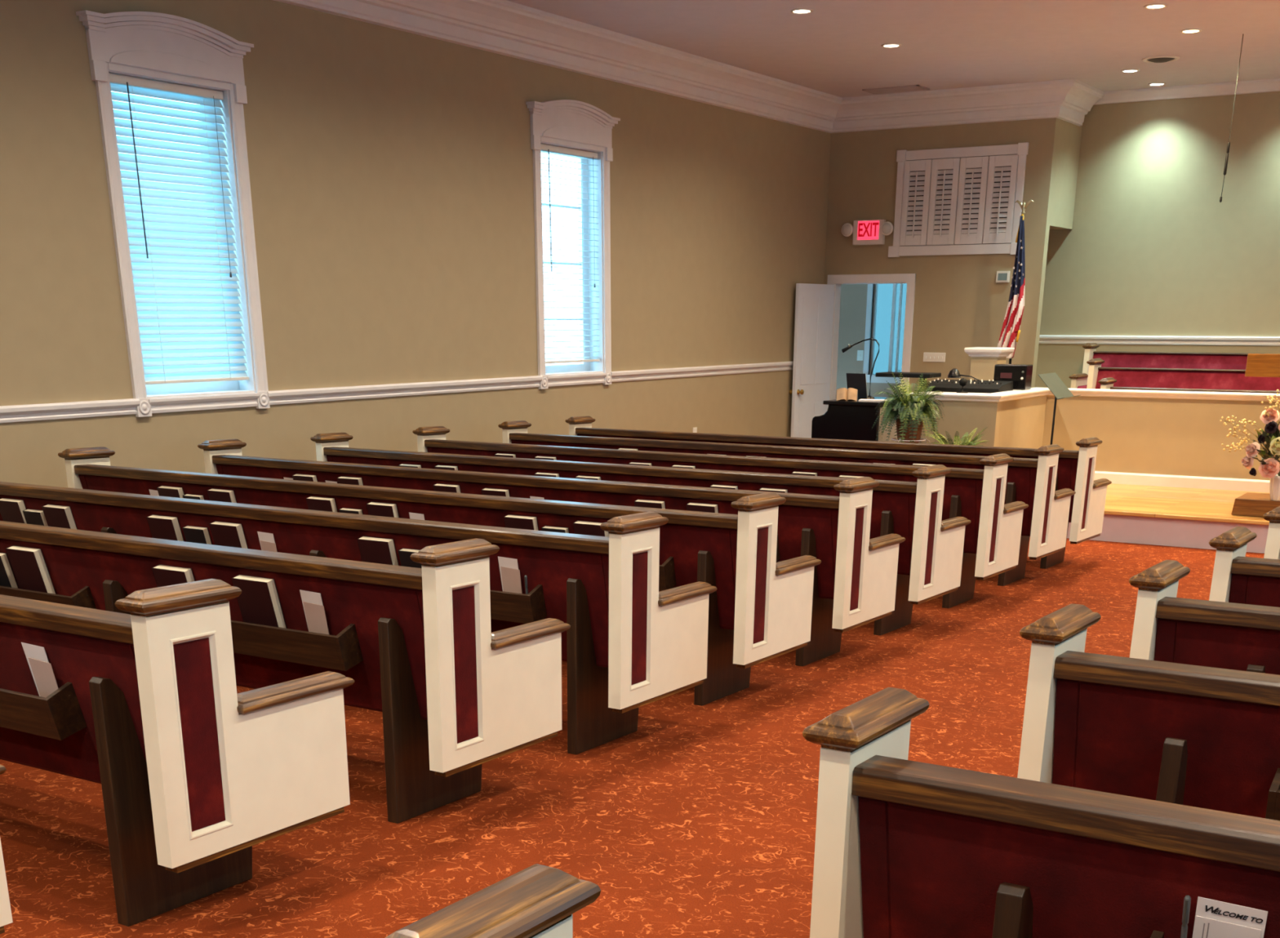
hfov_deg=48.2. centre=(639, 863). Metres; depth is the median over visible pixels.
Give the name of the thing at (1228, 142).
microphone
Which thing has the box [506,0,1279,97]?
ceiling
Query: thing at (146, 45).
window
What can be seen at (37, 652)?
card
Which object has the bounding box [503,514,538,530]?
hymnal
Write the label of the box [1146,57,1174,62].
grille
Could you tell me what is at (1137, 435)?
wall
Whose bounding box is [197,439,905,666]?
pew
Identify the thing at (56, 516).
hymnal
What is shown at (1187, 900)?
pen
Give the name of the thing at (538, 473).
hymnal
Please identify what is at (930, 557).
pew
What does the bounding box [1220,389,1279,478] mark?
flower bouquet
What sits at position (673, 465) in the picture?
hymnal
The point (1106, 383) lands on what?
bench
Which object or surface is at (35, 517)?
bible
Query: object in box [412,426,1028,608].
pew
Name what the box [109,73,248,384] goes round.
window blind
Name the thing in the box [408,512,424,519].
card
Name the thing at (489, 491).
hymnal
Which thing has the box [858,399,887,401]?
sheet music
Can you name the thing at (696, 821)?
floor
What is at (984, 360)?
pedestal
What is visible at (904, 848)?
pew
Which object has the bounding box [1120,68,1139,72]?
recessed light
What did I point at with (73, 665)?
cushion
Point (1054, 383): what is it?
music stand
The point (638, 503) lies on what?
hymnal
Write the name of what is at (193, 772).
pew
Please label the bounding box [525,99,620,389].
window
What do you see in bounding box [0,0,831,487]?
wall
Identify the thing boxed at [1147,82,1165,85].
recessed light
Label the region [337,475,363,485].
hymnal
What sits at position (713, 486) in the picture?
hymnal
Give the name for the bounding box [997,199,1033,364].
flag
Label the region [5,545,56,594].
hymnal
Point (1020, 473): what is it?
cushion
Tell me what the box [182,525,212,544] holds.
bible
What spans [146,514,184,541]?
hymnal
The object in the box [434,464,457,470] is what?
hymnal
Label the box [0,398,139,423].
trim
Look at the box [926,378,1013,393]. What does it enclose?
mixing console
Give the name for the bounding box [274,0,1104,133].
trim
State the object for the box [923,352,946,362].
switch plate
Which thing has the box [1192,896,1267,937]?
card
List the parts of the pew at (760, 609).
panel, rail, panel, armrest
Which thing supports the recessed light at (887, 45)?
in the ceiling
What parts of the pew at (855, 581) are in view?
panel, rail, panel, armrest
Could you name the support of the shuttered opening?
attached to the wall at (959, 303)
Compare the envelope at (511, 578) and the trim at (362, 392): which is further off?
the trim at (362, 392)
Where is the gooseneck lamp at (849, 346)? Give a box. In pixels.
[841,337,879,399]
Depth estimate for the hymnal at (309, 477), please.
8.25 m
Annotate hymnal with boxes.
[0,497,26,524]
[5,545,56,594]
[41,503,77,529]
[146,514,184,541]
[151,564,195,586]
[156,485,184,497]
[207,488,236,502]
[208,520,248,548]
[231,573,287,628]
[292,473,317,481]
[306,496,337,511]
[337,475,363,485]
[356,536,399,565]
[366,502,399,517]
[398,463,421,467]
[432,483,461,493]
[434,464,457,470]
[481,487,510,497]
[494,453,515,457]
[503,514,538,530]
[533,471,559,477]
[534,455,556,460]
[573,520,608,537]
[575,475,601,479]
[618,448,638,450]
[628,462,652,466]
[634,498,665,508]
[671,464,695,468]
[686,502,718,512]
[710,484,737,489]
[759,487,787,493]
[791,471,817,475]
[837,475,864,478]
[911,462,935,466]
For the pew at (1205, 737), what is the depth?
3.15 m
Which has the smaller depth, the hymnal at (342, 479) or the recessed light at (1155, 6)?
the hymnal at (342, 479)
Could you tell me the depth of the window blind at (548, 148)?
11.89 m
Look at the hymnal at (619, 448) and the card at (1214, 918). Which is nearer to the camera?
the card at (1214, 918)
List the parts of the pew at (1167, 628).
panel, rail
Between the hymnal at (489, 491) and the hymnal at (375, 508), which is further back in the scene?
the hymnal at (489, 491)
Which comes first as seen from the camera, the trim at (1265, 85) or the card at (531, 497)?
the card at (531, 497)
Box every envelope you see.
[28,657,57,697]
[260,540,276,551]
[302,601,328,634]
[500,566,522,593]
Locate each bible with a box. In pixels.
[0,552,18,588]
[22,508,48,526]
[182,493,204,500]
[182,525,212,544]
[338,507,363,514]
[398,547,422,568]
[541,525,568,533]
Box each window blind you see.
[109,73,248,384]
[540,143,599,364]
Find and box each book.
[835,387,857,400]
[846,373,867,399]
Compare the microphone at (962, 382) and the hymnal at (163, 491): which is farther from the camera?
the microphone at (962, 382)
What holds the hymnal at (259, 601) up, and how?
in the pew at (454, 695)
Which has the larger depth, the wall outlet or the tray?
the wall outlet
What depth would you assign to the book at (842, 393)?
12.03 m
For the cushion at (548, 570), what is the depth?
5.51 m
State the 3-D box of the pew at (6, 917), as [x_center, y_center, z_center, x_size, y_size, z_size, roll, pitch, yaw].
[-3.347,-0.408,3.887,4.271,0.902,0.695,13,23,30]
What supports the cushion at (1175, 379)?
on the bench at (1175, 378)
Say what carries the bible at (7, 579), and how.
in the pew at (454, 695)
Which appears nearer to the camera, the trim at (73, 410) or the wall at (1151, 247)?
the trim at (73, 410)
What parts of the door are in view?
handle, frame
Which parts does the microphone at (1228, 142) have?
cord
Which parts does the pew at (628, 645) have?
rail, panel, armrest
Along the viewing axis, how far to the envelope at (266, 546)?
5.94 m
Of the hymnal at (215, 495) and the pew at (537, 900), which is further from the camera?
the hymnal at (215, 495)
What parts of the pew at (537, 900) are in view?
panel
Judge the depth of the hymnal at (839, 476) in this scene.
8.57 m
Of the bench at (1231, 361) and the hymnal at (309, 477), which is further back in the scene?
the bench at (1231, 361)
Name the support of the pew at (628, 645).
on the floor
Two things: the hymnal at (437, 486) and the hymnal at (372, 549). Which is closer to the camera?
the hymnal at (372, 549)
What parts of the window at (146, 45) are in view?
cornice, sash, sill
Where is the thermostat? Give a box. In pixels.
[995,271,1010,282]
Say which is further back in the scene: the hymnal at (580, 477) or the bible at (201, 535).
the hymnal at (580, 477)
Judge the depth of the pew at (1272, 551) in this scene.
5.59 m
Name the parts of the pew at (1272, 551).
panel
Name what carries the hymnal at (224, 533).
in the pew at (628, 645)
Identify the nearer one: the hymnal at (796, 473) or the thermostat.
the hymnal at (796, 473)
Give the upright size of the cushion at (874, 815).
0.439 m
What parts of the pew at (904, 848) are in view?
panel, rail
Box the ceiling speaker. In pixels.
[1142,55,1180,62]
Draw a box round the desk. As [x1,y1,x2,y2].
[937,389,1014,393]
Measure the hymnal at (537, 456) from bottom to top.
0.234 m
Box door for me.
[789,273,915,438]
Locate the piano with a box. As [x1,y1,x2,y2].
[811,396,900,441]
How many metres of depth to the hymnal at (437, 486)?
7.73 m
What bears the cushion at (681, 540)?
on the pew at (760, 609)
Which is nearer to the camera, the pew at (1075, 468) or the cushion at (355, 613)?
the cushion at (355, 613)
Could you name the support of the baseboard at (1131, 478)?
attached to the wall at (1137, 435)
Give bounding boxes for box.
[993,364,1032,390]
[1231,492,1279,516]
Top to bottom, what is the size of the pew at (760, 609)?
0.902 m
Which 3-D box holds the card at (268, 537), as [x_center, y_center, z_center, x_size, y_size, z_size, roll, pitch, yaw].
[-1.544,-1.285,5.977,0.095,0.204,0.045,12,24,29]
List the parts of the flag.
tassel cord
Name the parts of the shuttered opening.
tilt rod, frame, tilt rod, frame, tilt rod, frame, tilt rod, frame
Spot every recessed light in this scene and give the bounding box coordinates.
[790,8,813,13]
[880,43,901,48]
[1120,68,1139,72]
[1143,3,1168,8]
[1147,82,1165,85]
[1179,28,1202,33]
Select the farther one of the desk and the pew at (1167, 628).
the desk
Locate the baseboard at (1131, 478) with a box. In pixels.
[1093,471,1270,492]
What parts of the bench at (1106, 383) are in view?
panel, rail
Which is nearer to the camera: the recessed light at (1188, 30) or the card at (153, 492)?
the card at (153, 492)
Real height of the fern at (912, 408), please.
0.766 m
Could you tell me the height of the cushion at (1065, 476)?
0.439 m
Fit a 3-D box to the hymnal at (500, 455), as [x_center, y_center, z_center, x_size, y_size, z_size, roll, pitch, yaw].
[-0.916,-2.719,9.903,0.158,0.234,0.084,13,24,30]
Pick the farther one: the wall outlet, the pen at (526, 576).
the wall outlet
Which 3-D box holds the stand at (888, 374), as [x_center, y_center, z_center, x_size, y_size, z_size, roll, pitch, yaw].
[2.376,-3.789,12.901,0.510,1.209,0.300,13,24,30]
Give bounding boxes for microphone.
[956,377,968,393]
[1219,33,1244,202]
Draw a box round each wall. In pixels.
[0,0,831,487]
[824,117,1059,397]
[919,395,1279,479]
[1034,91,1279,388]
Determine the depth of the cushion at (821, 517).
7.21 m
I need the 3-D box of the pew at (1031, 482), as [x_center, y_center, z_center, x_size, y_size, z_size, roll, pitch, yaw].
[0.903,-2.668,10.320,4.271,0.902,0.695,13,23,30]
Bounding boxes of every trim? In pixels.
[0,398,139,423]
[266,375,542,404]
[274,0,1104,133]
[610,361,793,382]
[911,386,1279,402]
[1039,334,1279,346]
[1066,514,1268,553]
[1093,78,1279,104]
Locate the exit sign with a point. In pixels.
(867, 232)
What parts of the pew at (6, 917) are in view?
armrest, panel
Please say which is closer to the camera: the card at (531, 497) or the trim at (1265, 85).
the card at (531, 497)
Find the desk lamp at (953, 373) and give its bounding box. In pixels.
[947,368,979,380]
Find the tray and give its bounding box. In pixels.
[875,371,941,377]
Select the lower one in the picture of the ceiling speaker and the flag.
the flag
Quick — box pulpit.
[1244,353,1279,377]
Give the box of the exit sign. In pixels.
[840,219,893,244]
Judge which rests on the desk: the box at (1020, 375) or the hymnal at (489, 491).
the box at (1020, 375)
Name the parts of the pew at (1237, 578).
panel, rail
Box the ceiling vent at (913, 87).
[862,84,929,93]
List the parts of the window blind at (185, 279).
rail, lift cord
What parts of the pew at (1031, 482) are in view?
panel, rail, panel, armrest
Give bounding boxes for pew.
[0,481,716,754]
[0,520,570,823]
[0,578,354,926]
[0,764,13,933]
[57,446,821,705]
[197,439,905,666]
[310,432,971,635]
[385,863,600,937]
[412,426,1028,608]
[497,420,1075,586]
[564,416,1111,568]
[802,687,1279,937]
[1017,604,1279,820]
[1128,560,1279,675]
[1208,526,1279,607]
[1262,506,1279,559]
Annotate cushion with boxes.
[0,644,134,783]
[4,494,608,667]
[82,474,737,630]
[217,463,839,599]
[235,589,427,719]
[326,454,915,575]
[426,446,977,553]
[515,440,1033,536]
[577,433,1075,522]
[857,795,891,937]
[1052,678,1080,786]
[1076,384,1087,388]
[1093,353,1247,369]
[1095,369,1279,391]
[1154,617,1279,662]
[1228,573,1279,604]
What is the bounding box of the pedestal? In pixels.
[964,346,1014,380]
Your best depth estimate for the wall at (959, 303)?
15.14 m
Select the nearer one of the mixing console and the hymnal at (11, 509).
the hymnal at (11, 509)
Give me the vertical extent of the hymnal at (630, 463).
0.234 m
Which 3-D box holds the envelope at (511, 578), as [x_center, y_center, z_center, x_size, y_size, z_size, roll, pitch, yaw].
[-0.477,-1.026,5.356,0.097,0.172,0.037,12,24,29]
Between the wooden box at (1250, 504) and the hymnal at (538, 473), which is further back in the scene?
the wooden box at (1250, 504)
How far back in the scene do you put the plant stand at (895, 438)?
11.46 m
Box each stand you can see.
[875,371,941,391]
[891,437,929,443]
[1038,372,1080,444]
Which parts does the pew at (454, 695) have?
rail, panel, armrest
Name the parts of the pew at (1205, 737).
panel, rail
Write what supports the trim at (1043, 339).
attached to the wall at (1151, 247)
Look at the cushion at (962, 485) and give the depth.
8.85 m
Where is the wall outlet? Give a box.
[693,426,697,432]
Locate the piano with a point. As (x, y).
(842, 420)
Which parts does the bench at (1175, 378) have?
panel, rail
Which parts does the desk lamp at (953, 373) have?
lamp shade, arm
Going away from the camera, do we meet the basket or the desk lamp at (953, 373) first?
the basket
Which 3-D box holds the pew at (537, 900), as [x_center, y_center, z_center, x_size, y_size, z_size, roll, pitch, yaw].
[1.704,0.785,0.757,4.271,0.902,0.695,13,23,30]
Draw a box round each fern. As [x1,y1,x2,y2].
[871,370,944,444]
[925,426,989,445]
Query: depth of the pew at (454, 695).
4.53 m
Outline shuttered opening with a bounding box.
[888,142,1028,257]
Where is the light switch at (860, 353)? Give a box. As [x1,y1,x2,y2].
[857,350,863,360]
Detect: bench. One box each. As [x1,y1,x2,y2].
[1068,342,1279,388]
[1086,358,1279,391]
[1097,377,1279,393]
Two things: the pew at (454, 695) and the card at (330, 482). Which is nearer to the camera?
the pew at (454, 695)
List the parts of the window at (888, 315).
pane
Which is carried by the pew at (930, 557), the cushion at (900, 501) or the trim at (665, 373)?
the cushion at (900, 501)
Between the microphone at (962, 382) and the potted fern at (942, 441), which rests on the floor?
the potted fern at (942, 441)
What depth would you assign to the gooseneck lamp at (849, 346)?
12.20 m
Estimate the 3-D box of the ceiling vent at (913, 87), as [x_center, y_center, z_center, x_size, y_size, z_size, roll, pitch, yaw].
[2.563,-7.753,14.324,0.600,0.010,0.300,13,24,30]
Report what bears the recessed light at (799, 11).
in the ceiling
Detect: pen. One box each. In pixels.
[524,575,528,594]
[1180,895,1191,937]
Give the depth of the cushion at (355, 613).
4.49 m
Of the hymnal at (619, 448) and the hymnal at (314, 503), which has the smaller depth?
the hymnal at (314, 503)
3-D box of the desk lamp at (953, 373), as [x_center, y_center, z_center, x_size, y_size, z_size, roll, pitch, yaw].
[3.051,-4.463,13.167,0.436,0.182,0.118,4,21,12]
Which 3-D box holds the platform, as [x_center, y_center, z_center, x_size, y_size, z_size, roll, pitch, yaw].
[7.240,-2.972,11.802,7.780,0.030,4.750,13,24,30]
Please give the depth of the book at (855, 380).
12.13 m
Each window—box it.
[75,9,270,417]
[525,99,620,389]
[862,283,906,383]
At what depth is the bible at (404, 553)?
5.54 m
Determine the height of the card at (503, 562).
0.204 m
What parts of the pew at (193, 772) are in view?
rail, panel, armrest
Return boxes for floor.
[0,536,1264,937]
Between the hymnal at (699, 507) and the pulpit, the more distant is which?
the pulpit
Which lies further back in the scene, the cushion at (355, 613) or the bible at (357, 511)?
the bible at (357, 511)
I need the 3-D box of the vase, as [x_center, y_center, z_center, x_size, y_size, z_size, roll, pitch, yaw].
[4.832,-2.839,10.804,0.166,0.185,0.166,13,24,30]
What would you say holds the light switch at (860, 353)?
attached to the wall at (959, 303)
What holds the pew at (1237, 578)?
on the floor
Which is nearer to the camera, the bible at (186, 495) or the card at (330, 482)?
the bible at (186, 495)
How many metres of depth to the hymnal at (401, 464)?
9.02 m
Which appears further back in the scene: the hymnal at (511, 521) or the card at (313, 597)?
the hymnal at (511, 521)
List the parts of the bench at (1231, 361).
armrest, panel, rail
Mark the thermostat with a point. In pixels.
(1002, 276)
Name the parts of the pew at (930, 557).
panel, rail, panel, armrest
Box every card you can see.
[21,642,48,696]
[148,488,159,496]
[257,531,275,550]
[299,589,329,635]
[325,480,337,483]
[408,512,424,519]
[497,556,518,591]
[529,496,544,499]
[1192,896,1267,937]
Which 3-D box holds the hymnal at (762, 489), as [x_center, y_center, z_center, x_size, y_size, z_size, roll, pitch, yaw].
[0.736,-1.932,7.820,0.158,0.234,0.084,13,24,30]
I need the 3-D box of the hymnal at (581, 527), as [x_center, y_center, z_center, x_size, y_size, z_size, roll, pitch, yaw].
[-0.201,-1.370,6.224,0.158,0.234,0.084,13,24,30]
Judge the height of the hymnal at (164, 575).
0.234 m
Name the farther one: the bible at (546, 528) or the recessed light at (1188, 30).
the recessed light at (1188, 30)
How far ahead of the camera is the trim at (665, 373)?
13.86 m
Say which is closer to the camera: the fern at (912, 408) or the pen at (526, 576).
the pen at (526, 576)
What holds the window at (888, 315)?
in the wall at (959, 303)
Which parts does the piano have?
panel, panel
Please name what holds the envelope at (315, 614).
in the pew at (454, 695)
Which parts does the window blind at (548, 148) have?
rail, lift cord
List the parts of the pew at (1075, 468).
panel, rail, panel, armrest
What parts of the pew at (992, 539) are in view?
panel, rail, panel, armrest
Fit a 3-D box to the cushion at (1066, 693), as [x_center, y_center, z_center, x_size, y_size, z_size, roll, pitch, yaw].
[2.720,0.152,2.329,4.120,0.439,0.153,13,23,30]
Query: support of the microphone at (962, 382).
on the desk
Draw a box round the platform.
[1103,483,1269,524]
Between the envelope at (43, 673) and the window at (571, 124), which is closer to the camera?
the envelope at (43, 673)
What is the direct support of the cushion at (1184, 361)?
on the bench at (1231, 361)
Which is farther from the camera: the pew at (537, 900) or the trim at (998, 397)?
the trim at (998, 397)
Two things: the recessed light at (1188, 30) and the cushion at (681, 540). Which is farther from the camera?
the recessed light at (1188, 30)
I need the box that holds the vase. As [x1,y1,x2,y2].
[1269,474,1279,501]
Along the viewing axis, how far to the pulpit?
11.16 m
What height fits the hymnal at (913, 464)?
0.234 m
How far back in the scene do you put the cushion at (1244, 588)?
4.80 m
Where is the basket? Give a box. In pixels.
[895,418,924,443]
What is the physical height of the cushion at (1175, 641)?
0.439 m
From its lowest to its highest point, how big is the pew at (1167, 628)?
0.902 m
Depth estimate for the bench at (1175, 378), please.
14.08 m
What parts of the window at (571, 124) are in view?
sash, frame, cornice, sill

